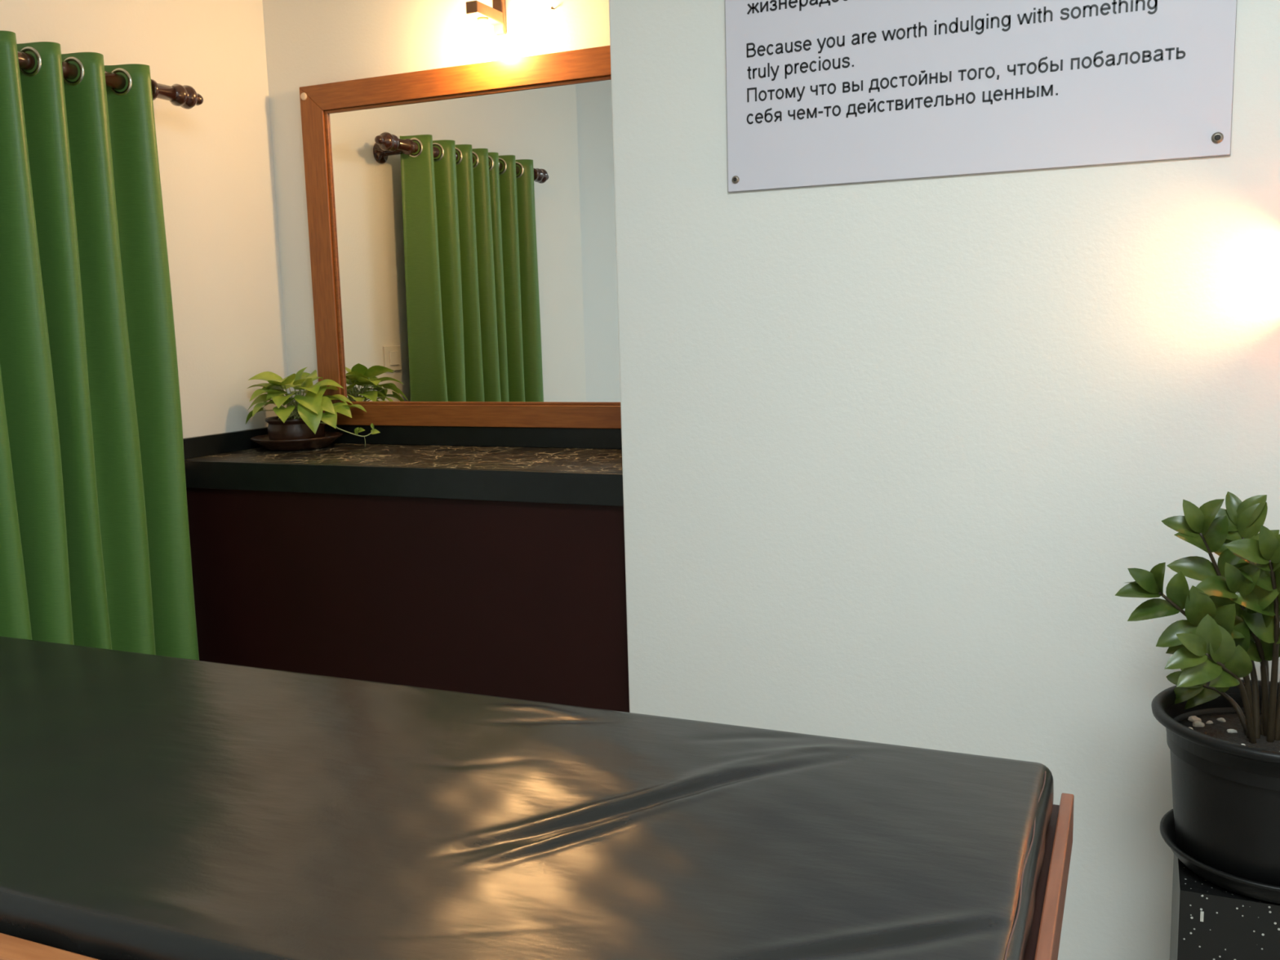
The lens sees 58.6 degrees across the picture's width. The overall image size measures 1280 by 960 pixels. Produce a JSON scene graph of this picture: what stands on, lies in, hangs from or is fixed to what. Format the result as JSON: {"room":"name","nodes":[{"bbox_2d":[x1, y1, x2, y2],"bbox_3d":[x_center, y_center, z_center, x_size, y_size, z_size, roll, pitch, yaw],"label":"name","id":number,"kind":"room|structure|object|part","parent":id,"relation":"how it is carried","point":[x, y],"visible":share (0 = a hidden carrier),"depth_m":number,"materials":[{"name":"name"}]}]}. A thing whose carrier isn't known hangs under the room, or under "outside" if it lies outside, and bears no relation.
{"room":"massage room","nodes":[
{"label":"massage room","id":0,"kind":"room"},
{"bbox_2d":[0,0,288,438],"bbox_3d":[-1.655,-0.379,2.819,0.150,3.010,2.402,2,9,23],"label":"wall","id":1,"kind":"structure","parent":0,"point":[215,158],"depth_m":3.43,"materials":[{"name":"white paint"}]},
{"bbox_2d":[17,50,203,109],"bbox_3d":[-1.530,-0.979,2.674,0.156,0.084,1.250,2,9,23],"label":"curtain rod","id":2,"kind":"object","parent":1,"relation":"attached to","point":[185,96],"visible":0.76,"depth_m":3.04,"materials":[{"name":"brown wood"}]},
{"bbox_2d":[0,30,199,660],"bbox_3d":[-1.465,-0.003,2.770,0.148,2.069,0.898,2,9,23],"label":"curtain","id":3,"kind":"object","parent":2,"relation":"hanging from","point":[95,551],"visible":0.69,"depth_m":2.86,"materials":[{"name":"green fabric"}]},
{"bbox_2d":[265,414,325,439],"bbox_3d":[-1.075,-0.160,3.568,0.184,0.076,0.184,2,9,23],"label":"pot","id":4,"kind":"object","parent":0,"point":[294,428],"depth_m":3.49,"materials":[{"name":"brown ceramic"}]},
{"bbox_2d":[262,0,609,414],"bbox_3d":[0.628,-0.471,3.044,3.850,3.010,0.150,2,9,23],"label":"wall","id":5,"kind":"structure","parent":0,"point":[308,42],"depth_m":3.50,"materials":[{"name":"white paint"}]},
{"bbox_2d":[299,45,621,428],"bbox_3d":[-0.471,-0.685,3.389,1.252,1.056,0.035,2,9,23],"label":"wall mirror","id":6,"kind":"object","parent":5,"relation":"attached to","point":[461,219],"visible":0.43,"depth_m":3.40,"materials":[{"name":"brown wood"}]},
{"bbox_3d":[-0.483,-1.170,3.325,1.249,0.078,0.030,2,9,23],"label":"frame rail","id":7,"kind":"part","parent":6,"relation":"part of","materials":[{"name":"brown wood"}]},
{"bbox_3d":[-0.456,-0.195,3.459,1.249,0.066,0.030,2,9,23],"label":"frame rail","id":8,"kind":"part","parent":6,"relation":"part of","materials":[{"name":"brown wood"}]},
{"bbox_2d":[466,0,506,52],"bbox_3d":[-0.432,-1.337,3.205,0.072,0.263,0.163,2,9,23],"label":"wall lamp","id":9,"kind":"object","parent":5,"relation":"attached to","point":[483,38],"visible":1,"depth_m":3.18,"materials":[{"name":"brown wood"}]},
{"bbox_3d":[-0.438,-1.244,3.198,0.072,0.082,0.072,2,9,23],"label":"bulb","id":10,"kind":"part","parent":9,"relation":"part of","materials":[{"name":"white glass"}]},
{"bbox_3d":[-0.436,-1.310,3.200,0.036,0.033,0.142,2,9,23],"label":"arm","id":11,"kind":"part","parent":9,"relation":"part of","materials":[{"name":"brown wood"}]},
{"bbox_2d":[608,0,1279,959],"bbox_3d":[1.086,-0.404,2.467,2.246,3.010,0.550,2,9,23],"label":"wall partition","id":12,"kind":"structure","parent":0,"point":[898,456],"depth_m":2.42,"materials":[{"name":"white paint"}]},
{"bbox_2d":[724,0,1237,192],"bbox_3d":[0.635,-0.996,2.265,0.987,0.761,0.011,2,9,23],"label":"wall sign","id":13,"kind":"object","parent":12,"relation":"attached to","point":[820,92],"visible":1,"depth_m":2.29,"materials":[{"name":"white plastic"}]},
{"bbox_3d":[-0.660,1.367,1.349,4.750,0.100,4.750,2,9,23],"label":"floor","id":14,"kind":"structure","parent":0,"visible":0},
{"bbox_2d":[186,487,629,712],"bbox_3d":[-0.576,0.488,3.356,1.448,1.088,0.496,2,9,23],"label":"base cabinet","id":15,"kind":"object","parent":14,"relation":"on","point":[526,601],"visible":0.26,"depth_m":3.06,"materials":[{"name":"brown wood"}]},
{"bbox_2d":[182,424,623,506],"bbox_3d":[-0.594,-0.061,3.271,1.450,0.139,0.518,2,9,23],"label":"countertop","id":16,"kind":"structure","parent":15,"relation":"on","point":[552,465],"depth_m":3.19,"materials":[{"name":"black stone"}]},
{"bbox_2d":[250,431,342,451],"bbox_3d":[-1.073,-0.120,3.574,0.278,0.040,0.278,2,9,23],"label":"saucer","id":17,"kind":"object","parent":16,"relation":"on","point":[264,441],"visible":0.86,"depth_m":3.48,"materials":[{"name":"brown ceramic"}]},
{"bbox_2d":[245,366,380,445],"bbox_3d":[-1.040,-0.225,3.548,0.360,0.252,0.296,-7,9,-34],"label":"potted plant","id":18,"kind":"object","parent":17,"relation":"on","point":[308,420],"visible":0.98,"depth_m":3.49,"materials":[{"name":"green plant"}]},
{"bbox_2d":[0,792,1074,959],"bbox_3d":[-0.521,0.838,1.538,2.012,0.889,0.792,2,9,23],"label":"massage table","id":19,"kind":"object","parent":14,"relation":"on","point":[1043,943],"visible":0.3,"depth_m":1.18,"materials":[{"name":"brown wood"}]},
{"bbox_3d":[-0.678,0.494,1.139,1.972,0.091,0.035,2,9,23],"label":"rail","id":20,"kind":"part","parent":19,"relation":"part of","materials":[{"name":"brown wood"}]},
{"bbox_2d":[0,635,1053,959],"bbox_3d":[-0.518,0.397,1.485,1.949,0.074,0.727,2,9,23],"label":"mattress","id":21,"kind":"object","parent":19,"relation":"on","point":[153,806],"visible":1,"depth_m":1.27,"materials":[{"name":"black leather"}]},
{"bbox_3d":[0.384,0.481,1.087,0.015,0.064,0.792,2,9,23],"label":"rail","id":22,"kind":"part","parent":19,"relation":"part of","materials":[{"name":"brown wood"}]},
{"bbox_2d":[1169,853,1279,959],"bbox_3d":[1.108,0.921,2.020,0.300,0.505,0.301,2,9,23],"label":"pedestal","id":23,"kind":"object","parent":14,"relation":"on","point":[1210,921],"visible":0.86,"depth_m":1.90,"materials":[{"name":"black stone"}]},
{"bbox_3d":[0.983,0.922,2.086,0.018,0.492,0.282,2,9,23],"label":"panel","id":24,"kind":"part","parent":23,"relation":"part of","materials":[{"name":"grey stone"}]},
{"bbox_3d":[1.106,0.676,1.996,0.300,0.013,0.282,2,9,23],"label":"panel","id":25,"kind":"part","parent":23,"relation":"part of","materials":[{"name":"black stone"}]},
{"bbox_2d":[1160,808,1279,903],"bbox_3d":[1.101,0.649,1.984,0.360,0.044,0.360,2,9,23],"label":"saucer","id":26,"kind":"object","parent":23,"relation":"on","point":[1252,889],"visible":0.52,"depth_m":1.89,"materials":[{"name":"black plastic"}]},
{"bbox_2d":[1115,491,1279,886],"bbox_3d":[1.064,0.343,1.954,0.466,0.635,0.402,2,9,23],"label":"plant","id":27,"kind":"object","parent":26,"relation":"on","point":[1226,792],"visible":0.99,"depth_m":1.89,"materials":[{"name":"green plant"}]},
{"bbox_2d":[1187,715,1201,722],"bbox_3d":[1.011,0.438,2.081,0.019,0.012,0.022,-4,8,-18],"label":"chip","id":28,"kind":"object","parent":27,"relation":"on","point":[1192,718],"visible":0.8,"depth_m":2.08,"materials":[{"name":"beige stone"}]},
{"bbox_2d":[1192,720,1204,727],"bbox_3d":[1.006,0.441,2.051,0.022,0.012,0.019,-7,10,-37],"label":"chip","id":29,"kind":"object","parent":27,"relation":"on","point":[1197,723],"visible":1,"depth_m":2.05,"materials":[{"name":"beige stone"}]},
{"bbox_3d":[1.098,0.530,1.967,0.402,0.259,0.402,2,9,23],"label":"pot","id":30,"kind":"part","parent":27,"relation":"part of","materials":[{"name":"black plastic"}]},
{"bbox_2d":[1216,717,1226,721],"bbox_3d":[1.055,0.436,2.069,0.013,0.011,0.016,-4,8,-16],"label":"chip","id":31,"kind":"object","parent":27,"relation":"on","point":[1220,719],"visible":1,"depth_m":2.06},
{"bbox_2d":[1226,728,1236,733],"bbox_3d":[1.040,0.442,2.004,0.016,0.011,0.013,2,8,22],"label":"chip","id":32,"kind":"object","parent":27,"relation":"on","point":[1229,731],"visible":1,"depth_m":2.00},
{"bbox_3d":[1.052,0.940,1.893,0.300,0.505,0.018,2,9,23],"label":"panel","id":33,"kind":"part","parent":23,"relation":"part of","materials":[{"name":"black stone"}]}
]}

